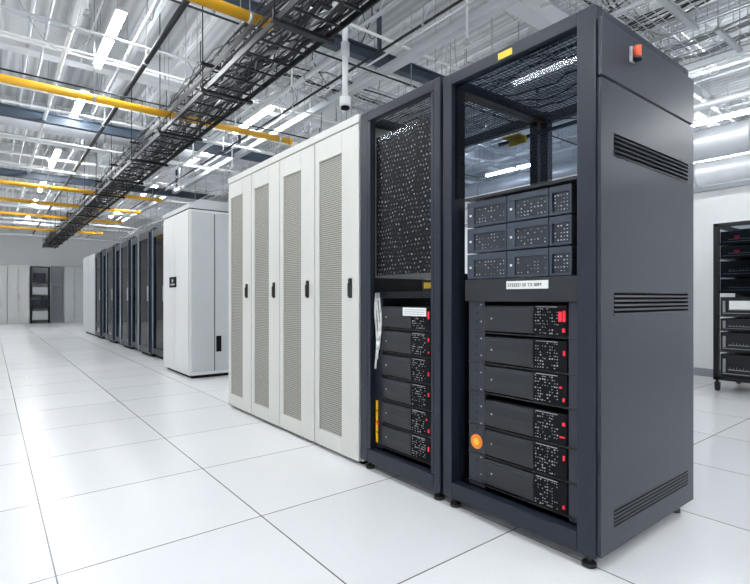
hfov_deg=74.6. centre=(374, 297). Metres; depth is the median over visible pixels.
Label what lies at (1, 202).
conduit pipe
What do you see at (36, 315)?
equipment box
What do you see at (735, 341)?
equipment unit
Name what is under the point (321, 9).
pipe
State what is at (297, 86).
wire
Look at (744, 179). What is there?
beam
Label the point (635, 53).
beacon
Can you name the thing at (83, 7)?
joist
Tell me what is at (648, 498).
vent
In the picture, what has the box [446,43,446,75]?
sprinkler
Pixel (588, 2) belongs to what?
cable tray
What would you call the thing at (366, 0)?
joist
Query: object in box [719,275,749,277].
shelf
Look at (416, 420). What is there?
server
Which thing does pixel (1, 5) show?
conduit pipe
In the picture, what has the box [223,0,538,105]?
beam
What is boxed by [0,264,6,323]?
tall cabinet
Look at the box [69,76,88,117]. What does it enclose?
fluorescent light
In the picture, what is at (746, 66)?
joist
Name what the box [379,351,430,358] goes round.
shelf
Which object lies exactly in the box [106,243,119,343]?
tall cabinet
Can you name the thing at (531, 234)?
enclosure
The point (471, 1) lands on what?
conduit pipe
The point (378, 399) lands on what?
shelf
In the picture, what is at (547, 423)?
server
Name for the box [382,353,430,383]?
server
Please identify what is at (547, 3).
joist
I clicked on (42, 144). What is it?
sprinkler
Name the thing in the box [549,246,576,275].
enclosure
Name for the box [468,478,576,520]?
shelf
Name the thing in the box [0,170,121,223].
pipe
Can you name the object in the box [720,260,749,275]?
equipment unit
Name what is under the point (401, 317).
server
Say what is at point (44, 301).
equipment box
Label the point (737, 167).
air duct
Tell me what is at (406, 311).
print
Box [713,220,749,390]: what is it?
rack
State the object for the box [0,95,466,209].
conduit pipe
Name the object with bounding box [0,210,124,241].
conduit pipe
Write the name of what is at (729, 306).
equipment unit
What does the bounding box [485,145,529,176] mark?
fluorescent light
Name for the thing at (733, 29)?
joist
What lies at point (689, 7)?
joist
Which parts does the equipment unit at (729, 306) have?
handle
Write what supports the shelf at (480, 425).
attached to the rack at (629, 299)
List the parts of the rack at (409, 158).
mounting rail, door frame, perforated panel, shelf panel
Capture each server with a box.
[382,306,430,330]
[382,330,430,357]
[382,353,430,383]
[382,377,430,410]
[382,401,430,436]
[382,424,430,463]
[485,305,568,336]
[485,335,568,372]
[485,365,568,406]
[485,397,568,446]
[485,428,568,480]
[485,457,568,514]
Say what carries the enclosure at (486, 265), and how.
on the rack at (629, 299)
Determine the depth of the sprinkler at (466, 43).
4.45 m
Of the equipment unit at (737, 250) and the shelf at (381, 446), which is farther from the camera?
the equipment unit at (737, 250)
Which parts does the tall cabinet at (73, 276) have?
door, door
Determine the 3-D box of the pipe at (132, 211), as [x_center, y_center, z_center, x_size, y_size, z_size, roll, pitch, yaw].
[-8.620,-2.775,10.651,6.530,1.250,0.100,0,0,-38]
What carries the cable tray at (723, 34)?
hanging from the ceiling
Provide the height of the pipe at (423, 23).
0.968 m
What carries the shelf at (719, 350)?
attached to the rack at (723, 226)
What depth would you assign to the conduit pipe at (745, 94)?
8.09 m
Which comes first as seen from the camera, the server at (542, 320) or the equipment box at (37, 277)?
the server at (542, 320)
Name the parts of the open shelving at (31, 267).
shelf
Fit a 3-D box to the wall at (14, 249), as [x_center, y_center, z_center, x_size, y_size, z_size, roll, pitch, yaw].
[-10.793,-1.200,22.341,17.500,4.400,0.100,0,0,-38]
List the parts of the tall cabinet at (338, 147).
perforated panel, door, lever, handle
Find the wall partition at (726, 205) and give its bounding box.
[465,185,749,368]
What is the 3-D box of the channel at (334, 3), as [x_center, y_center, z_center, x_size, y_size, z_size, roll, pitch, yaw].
[-3.291,-2.980,8.216,0.090,0.840,23.000,0,0,-38]
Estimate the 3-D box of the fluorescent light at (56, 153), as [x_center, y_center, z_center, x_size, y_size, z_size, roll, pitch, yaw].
[-6.354,-3.066,9.757,0.096,0.668,1.400,0,0,-38]
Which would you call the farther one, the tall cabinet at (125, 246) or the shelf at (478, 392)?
the tall cabinet at (125, 246)
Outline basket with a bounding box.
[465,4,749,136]
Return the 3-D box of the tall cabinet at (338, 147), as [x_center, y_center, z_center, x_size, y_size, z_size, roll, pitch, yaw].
[0.077,-0.048,3.379,0.878,2.095,0.510,0,0,-38]
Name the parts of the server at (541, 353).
port panel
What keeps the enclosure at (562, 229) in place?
on the enclosure at (562, 260)
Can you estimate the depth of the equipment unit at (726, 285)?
5.19 m
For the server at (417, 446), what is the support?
on the rack at (409, 158)
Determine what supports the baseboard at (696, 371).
attached to the wall partition at (726, 205)
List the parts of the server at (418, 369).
port panel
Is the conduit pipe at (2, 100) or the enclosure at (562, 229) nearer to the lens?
the enclosure at (562, 229)
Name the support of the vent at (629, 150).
attached to the rack at (629, 299)
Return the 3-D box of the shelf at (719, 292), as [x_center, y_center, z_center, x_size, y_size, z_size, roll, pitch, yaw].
[4.071,-0.059,5.249,0.540,0.009,0.580,0,0,-38]
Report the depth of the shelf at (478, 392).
2.14 m
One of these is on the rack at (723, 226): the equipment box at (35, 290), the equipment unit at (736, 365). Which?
the equipment unit at (736, 365)
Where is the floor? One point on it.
(118, 465)
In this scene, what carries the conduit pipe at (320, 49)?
hanging from the ceiling
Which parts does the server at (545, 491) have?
port panel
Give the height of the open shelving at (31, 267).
2.250 m
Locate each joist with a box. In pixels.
[0,0,10,153]
[18,0,85,211]
[38,0,167,213]
[56,12,218,215]
[100,0,401,218]
[113,0,470,220]
[119,2,299,178]
[131,2,550,223]
[147,0,627,224]
[219,0,714,195]
[465,29,749,126]
[465,56,749,152]
[465,86,748,175]
[465,116,749,184]
[467,0,749,115]
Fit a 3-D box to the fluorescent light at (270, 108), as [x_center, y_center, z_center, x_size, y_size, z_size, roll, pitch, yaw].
[-1.911,-3.066,7.644,0.096,0.668,1.400,0,0,-38]
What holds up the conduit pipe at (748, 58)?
hanging from the ceiling
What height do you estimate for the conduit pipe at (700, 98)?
0.556 m
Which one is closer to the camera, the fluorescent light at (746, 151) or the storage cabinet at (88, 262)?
the fluorescent light at (746, 151)
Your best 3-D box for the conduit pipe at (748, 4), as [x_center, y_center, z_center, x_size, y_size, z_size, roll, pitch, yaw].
[-1.257,-3.187,11.517,0.052,0.426,28.700,0,0,-38]
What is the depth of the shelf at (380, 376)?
2.74 m
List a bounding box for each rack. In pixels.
[361,77,539,500]
[443,4,693,568]
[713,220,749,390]
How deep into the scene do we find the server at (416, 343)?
2.65 m
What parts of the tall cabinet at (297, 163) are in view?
perforated panel, handle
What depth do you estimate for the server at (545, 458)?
2.05 m
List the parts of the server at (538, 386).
port panel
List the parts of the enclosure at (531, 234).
plate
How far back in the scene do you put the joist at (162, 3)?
6.34 m
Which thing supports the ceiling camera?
hanging from the ceiling
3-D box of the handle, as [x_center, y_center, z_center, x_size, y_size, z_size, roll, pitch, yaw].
[-1.986,0.580,6.257,0.065,0.200,0.006,0,0,-38]
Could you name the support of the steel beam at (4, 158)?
attached to the ceiling
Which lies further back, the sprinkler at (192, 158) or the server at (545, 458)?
the sprinkler at (192, 158)
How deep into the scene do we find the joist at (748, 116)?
12.18 m
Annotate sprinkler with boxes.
[41,144,42,192]
[83,0,90,17]
[191,143,194,159]
[230,114,233,169]
[289,11,294,92]
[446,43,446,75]
[464,0,469,45]
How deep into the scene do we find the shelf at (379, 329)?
2.76 m
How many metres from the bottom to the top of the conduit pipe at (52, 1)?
0.518 m
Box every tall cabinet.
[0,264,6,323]
[7,265,28,323]
[51,266,63,322]
[64,267,82,322]
[95,249,105,338]
[102,250,108,339]
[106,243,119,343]
[115,244,122,344]
[120,236,134,348]
[131,235,141,351]
[138,227,156,356]
[152,225,162,358]
[228,168,254,415]
[251,154,283,428]
[279,136,317,443]
[314,114,430,463]
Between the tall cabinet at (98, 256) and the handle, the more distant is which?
the tall cabinet at (98, 256)
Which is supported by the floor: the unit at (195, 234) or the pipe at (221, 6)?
the unit at (195, 234)
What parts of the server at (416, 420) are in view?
port panel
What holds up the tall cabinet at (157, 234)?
on the floor
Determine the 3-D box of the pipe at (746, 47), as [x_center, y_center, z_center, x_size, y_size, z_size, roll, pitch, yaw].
[-1.415,-2.922,11.394,0.112,0.956,28.700,0,0,-38]
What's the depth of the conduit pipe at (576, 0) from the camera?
12.98 m
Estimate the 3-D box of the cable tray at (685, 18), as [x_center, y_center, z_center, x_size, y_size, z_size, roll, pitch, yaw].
[-2.041,-2.757,9.190,0.700,1.285,23.004,0,0,-38]
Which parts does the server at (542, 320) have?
port panel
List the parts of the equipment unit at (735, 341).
handle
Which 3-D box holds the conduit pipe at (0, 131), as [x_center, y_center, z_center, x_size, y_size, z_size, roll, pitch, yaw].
[-2.574,-3.127,11.822,17.500,0.546,0.092,0,0,-38]
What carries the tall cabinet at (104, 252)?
on the floor
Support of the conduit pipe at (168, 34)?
hanging from the ceiling
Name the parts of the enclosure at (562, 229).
plate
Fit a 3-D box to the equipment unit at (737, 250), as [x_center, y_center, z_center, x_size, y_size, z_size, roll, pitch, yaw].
[4.064,-0.494,5.244,0.498,0.120,0.510,0,0,-38]
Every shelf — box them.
[376,374,430,385]
[376,397,430,411]
[376,444,430,464]
[377,327,430,331]
[377,421,430,438]
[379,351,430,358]
[465,175,576,202]
[468,331,576,339]
[468,360,576,375]
[468,389,576,410]
[468,421,576,450]
[468,450,576,485]
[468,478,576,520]
[719,242,749,245]
[719,256,749,260]
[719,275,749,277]
[719,292,749,292]
[719,316,749,316]
[719,329,749,331]
[719,350,749,353]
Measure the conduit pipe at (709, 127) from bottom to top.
0.936 m
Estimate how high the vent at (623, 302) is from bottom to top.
0.085 m
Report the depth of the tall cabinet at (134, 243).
9.37 m
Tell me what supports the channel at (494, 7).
hanging from the ceiling
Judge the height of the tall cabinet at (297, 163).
2.095 m
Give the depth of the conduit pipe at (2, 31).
5.64 m
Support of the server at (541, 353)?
on the rack at (629, 299)
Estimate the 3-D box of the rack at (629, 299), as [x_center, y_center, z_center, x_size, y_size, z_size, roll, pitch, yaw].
[0.909,-0.034,2.337,0.870,2.068,0.780,0,0,-38]
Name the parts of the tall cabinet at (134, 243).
door, glass panel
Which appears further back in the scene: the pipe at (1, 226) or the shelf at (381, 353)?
the pipe at (1, 226)
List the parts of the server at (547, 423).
port panel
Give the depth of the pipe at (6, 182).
9.91 m
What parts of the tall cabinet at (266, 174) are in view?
perforated panel, handle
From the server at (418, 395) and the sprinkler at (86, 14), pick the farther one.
the sprinkler at (86, 14)
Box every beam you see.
[0,8,529,174]
[0,95,279,155]
[0,103,272,162]
[0,141,228,192]
[0,165,228,202]
[0,177,192,206]
[0,191,174,216]
[0,206,162,227]
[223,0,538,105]
[465,179,748,223]
[487,0,744,126]
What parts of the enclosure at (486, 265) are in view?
plate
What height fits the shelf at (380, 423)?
0.005 m
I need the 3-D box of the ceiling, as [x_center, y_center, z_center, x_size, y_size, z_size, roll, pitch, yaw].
[-1.927,-3.450,10.994,17.500,0.100,28.700,0,0,-38]
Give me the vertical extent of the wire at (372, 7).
0.479 m
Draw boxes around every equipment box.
[32,287,47,294]
[32,300,40,306]
[32,311,47,319]
[33,273,45,281]
[41,298,47,306]
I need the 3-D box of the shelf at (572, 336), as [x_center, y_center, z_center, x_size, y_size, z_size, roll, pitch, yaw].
[0.812,0.158,2.248,0.500,0.005,0.576,0,0,-38]
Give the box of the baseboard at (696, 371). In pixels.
[693,367,712,376]
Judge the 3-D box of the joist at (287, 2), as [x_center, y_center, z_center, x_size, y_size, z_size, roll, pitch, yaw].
[-3.935,-3.270,9.422,0.044,0.260,28.706,0,0,-38]
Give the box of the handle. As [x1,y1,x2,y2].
[216,336,220,351]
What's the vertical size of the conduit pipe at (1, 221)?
0.856 m
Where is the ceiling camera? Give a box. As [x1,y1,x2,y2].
[339,11,350,110]
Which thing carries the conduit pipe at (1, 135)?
hanging from the ceiling
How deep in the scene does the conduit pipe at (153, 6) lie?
6.02 m
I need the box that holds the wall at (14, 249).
[0,218,139,322]
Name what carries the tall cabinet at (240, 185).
on the floor
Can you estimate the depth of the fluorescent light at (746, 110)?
7.45 m
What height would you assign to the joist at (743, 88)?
0.260 m
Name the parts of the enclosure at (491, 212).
plate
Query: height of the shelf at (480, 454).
0.005 m
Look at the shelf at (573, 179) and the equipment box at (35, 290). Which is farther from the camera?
the equipment box at (35, 290)
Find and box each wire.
[19,0,97,51]
[97,73,102,92]
[249,86,297,117]
[361,7,372,42]
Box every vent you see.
[614,135,684,179]
[614,293,684,312]
[614,472,684,522]
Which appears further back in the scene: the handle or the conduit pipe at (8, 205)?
the conduit pipe at (8, 205)
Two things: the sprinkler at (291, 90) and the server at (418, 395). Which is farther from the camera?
the sprinkler at (291, 90)
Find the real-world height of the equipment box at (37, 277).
0.360 m
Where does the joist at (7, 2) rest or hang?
attached to the ceiling
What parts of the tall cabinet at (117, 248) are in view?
door, glass panel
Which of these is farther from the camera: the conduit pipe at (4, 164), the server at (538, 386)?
the conduit pipe at (4, 164)
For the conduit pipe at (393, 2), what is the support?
hanging from the ceiling
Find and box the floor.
[0,322,749,583]
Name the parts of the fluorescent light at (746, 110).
hanger rod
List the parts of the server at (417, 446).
port panel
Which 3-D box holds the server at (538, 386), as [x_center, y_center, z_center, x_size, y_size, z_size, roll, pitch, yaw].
[0.822,0.366,2.235,0.511,0.124,0.402,0,0,-38]
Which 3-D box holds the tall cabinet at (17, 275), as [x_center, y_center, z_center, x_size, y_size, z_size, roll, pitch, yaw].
[-13.992,-0.140,19.290,0.696,2.280,0.670,0,0,-38]
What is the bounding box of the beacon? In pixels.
[629,44,641,63]
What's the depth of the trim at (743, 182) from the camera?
6.12 m
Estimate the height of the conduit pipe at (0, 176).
0.836 m
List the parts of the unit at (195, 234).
panel, panel, door, door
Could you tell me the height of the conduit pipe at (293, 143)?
0.601 m
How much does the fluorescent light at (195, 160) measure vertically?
0.668 m
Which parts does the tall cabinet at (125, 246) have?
glass panel, door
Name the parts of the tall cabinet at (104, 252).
door, glass panel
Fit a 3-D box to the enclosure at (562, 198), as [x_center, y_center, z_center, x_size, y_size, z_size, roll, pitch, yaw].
[0.885,-0.386,2.057,0.400,0.114,0.096,0,0,-38]
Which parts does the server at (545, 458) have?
port panel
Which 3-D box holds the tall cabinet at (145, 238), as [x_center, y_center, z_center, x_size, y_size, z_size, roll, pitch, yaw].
[-3.662,-0.105,8.896,1.018,2.210,0.771,0,0,-38]
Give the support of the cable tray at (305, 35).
hanging from the ceiling
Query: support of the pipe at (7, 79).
hanging from the ceiling
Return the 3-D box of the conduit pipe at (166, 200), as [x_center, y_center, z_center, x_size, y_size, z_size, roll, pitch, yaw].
[-4.975,-3.077,14.895,17.500,0.646,0.092,0,0,-38]
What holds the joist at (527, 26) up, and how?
attached to the ceiling
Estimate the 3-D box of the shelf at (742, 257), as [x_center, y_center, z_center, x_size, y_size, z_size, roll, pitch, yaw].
[4.071,-0.428,5.249,0.540,0.009,0.580,0,0,-38]
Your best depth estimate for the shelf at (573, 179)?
2.06 m
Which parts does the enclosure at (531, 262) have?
plate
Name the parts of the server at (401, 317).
port panel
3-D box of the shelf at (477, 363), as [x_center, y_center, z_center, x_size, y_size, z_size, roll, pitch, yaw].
[0.812,0.297,2.248,0.500,0.005,0.576,0,0,-38]
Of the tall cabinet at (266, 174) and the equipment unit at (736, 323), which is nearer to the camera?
the tall cabinet at (266, 174)
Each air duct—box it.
[0,110,265,167]
[465,119,749,205]
[465,125,749,222]
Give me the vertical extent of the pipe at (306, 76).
0.866 m
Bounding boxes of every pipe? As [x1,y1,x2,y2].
[0,0,292,144]
[0,4,529,160]
[0,9,573,170]
[0,32,522,171]
[0,34,489,180]
[0,82,493,183]
[0,85,276,154]
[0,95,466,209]
[0,111,238,174]
[0,131,242,171]
[0,150,228,185]
[0,163,228,194]
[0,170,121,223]
[0,175,191,203]
[0,176,194,199]
[0,180,161,201]
[0,193,139,213]
[0,194,143,229]
[0,195,161,218]
[0,195,163,219]
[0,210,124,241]
[0,220,144,231]
[0,225,102,234]
[1,0,35,219]
[6,0,54,223]
[10,0,82,231]
[20,0,104,220]
[31,0,189,236]
[32,0,159,222]
[63,0,332,234]
[77,49,340,236]
[81,0,463,240]
[83,0,400,229]
[90,0,475,236]
[123,0,654,237]
[125,0,617,233]
[170,0,696,187]
[177,0,576,143]
[187,0,272,31]
[310,0,729,182]
[427,20,749,115]
[465,40,749,137]
[465,40,749,148]
[465,52,749,172]
[465,69,749,185]
[467,0,749,111]
[467,4,748,114]
[545,0,737,121]
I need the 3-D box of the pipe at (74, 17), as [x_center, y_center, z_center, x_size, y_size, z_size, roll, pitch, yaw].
[-5.576,-2.996,8.144,0.056,0.808,28.700,0,0,-38]
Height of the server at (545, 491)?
0.124 m
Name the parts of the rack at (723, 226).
panel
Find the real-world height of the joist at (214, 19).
0.260 m
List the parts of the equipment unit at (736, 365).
handle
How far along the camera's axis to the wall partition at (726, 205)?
6.29 m
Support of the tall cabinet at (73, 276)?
on the floor
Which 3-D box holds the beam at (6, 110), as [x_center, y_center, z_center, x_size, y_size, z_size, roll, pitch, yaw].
[-4.017,-2.990,7.902,10.400,0.820,0.100,0,0,-38]
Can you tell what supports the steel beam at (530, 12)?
attached to the ceiling
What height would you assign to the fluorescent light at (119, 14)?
0.668 m
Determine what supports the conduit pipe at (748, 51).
hanging from the ceiling
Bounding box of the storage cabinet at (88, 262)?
[83,254,97,336]
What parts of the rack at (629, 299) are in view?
shelf panel, mounting rail, name plate, panel, panel, panel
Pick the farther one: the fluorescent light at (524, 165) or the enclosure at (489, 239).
the fluorescent light at (524, 165)
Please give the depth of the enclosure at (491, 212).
2.22 m
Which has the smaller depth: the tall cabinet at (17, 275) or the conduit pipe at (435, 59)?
the conduit pipe at (435, 59)
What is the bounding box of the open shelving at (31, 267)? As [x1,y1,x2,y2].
[30,266,49,322]
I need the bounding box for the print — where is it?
[404,309,423,314]
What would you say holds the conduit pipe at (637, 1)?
hanging from the ceiling
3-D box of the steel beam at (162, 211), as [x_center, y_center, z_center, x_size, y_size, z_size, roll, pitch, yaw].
[-7.992,-3.190,18.756,17.500,0.420,0.180,0,0,-38]
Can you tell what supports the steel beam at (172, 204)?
attached to the ceiling
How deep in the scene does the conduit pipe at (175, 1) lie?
5.24 m
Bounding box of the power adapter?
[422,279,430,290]
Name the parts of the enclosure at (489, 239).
plate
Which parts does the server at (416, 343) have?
port panel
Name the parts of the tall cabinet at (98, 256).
glass panel, door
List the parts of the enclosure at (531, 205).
plate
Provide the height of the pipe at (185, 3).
0.932 m
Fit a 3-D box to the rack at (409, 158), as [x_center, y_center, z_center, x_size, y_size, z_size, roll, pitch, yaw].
[0.453,-0.040,2.916,0.856,2.080,0.655,0,0,-38]
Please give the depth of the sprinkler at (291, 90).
5.48 m
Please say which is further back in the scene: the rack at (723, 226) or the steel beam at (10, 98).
the steel beam at (10, 98)
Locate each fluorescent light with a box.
[48,148,60,167]
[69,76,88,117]
[93,0,126,68]
[187,153,207,163]
[233,104,274,133]
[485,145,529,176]
[679,7,749,62]
[691,67,749,126]
[693,151,749,162]
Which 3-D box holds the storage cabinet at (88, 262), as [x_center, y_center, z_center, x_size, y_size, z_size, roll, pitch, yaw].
[-7.423,-0.080,13.756,1.020,2.160,2.100,0,0,-38]
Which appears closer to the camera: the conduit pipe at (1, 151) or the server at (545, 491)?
the server at (545, 491)
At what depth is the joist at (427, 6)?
6.31 m
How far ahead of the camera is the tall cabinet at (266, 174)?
3.90 m
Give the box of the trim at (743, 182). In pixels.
[465,179,749,226]
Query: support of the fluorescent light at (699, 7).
hanging from the ceiling
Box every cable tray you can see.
[42,0,380,248]
[120,0,749,239]
[190,0,749,201]
[235,44,501,143]
[547,0,717,77]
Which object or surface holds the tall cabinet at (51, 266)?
on the floor
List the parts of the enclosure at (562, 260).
plate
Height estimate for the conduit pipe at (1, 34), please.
0.526 m
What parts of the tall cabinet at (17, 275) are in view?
door, door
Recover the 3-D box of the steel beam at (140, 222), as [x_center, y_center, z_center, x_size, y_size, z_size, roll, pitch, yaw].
[-9.900,-3.190,21.199,17.500,0.420,0.180,0,0,-38]
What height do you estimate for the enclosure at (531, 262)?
0.114 m
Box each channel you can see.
[83,0,354,221]
[113,0,521,227]
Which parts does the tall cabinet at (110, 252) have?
glass panel, door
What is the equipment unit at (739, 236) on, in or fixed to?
on the rack at (723, 226)
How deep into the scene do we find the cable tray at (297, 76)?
6.46 m
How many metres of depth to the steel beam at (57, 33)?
6.66 m
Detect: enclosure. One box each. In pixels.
[467,196,513,227]
[467,224,516,253]
[467,252,506,278]
[507,188,555,222]
[507,218,558,249]
[507,248,554,277]
[549,183,576,216]
[549,214,576,246]
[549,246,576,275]
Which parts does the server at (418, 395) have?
port panel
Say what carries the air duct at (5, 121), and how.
hanging from the ceiling
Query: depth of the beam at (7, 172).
10.90 m
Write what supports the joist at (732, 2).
attached to the ceiling
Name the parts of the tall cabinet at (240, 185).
perforated panel, handle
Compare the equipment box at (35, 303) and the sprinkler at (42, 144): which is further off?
the equipment box at (35, 303)
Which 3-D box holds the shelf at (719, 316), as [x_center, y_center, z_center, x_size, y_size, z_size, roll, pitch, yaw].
[4.071,0.196,5.249,0.540,0.009,0.580,0,0,-38]
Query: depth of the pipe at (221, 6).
3.75 m
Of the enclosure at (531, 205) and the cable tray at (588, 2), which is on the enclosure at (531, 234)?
the enclosure at (531, 205)
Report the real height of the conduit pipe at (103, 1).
0.418 m
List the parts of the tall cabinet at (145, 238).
glass panel, door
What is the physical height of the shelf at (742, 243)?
0.009 m
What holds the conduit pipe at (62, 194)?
hanging from the ceiling
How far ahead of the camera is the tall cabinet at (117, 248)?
10.63 m
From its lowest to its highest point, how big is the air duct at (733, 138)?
1.462 m
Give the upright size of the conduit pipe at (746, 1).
0.626 m
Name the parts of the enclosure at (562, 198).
plate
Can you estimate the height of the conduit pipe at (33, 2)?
0.376 m
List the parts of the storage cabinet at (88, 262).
door, door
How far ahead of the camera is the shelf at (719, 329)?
5.18 m
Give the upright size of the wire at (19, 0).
0.680 m
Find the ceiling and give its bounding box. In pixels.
[0,0,749,208]
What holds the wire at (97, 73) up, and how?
hanging from the ceiling
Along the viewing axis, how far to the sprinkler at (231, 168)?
8.79 m
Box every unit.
[163,199,228,378]
[720,229,749,243]
[720,245,749,257]
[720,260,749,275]
[720,278,749,291]
[720,297,749,315]
[720,317,749,330]
[720,331,749,352]
[720,352,749,378]
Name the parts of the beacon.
mounting plate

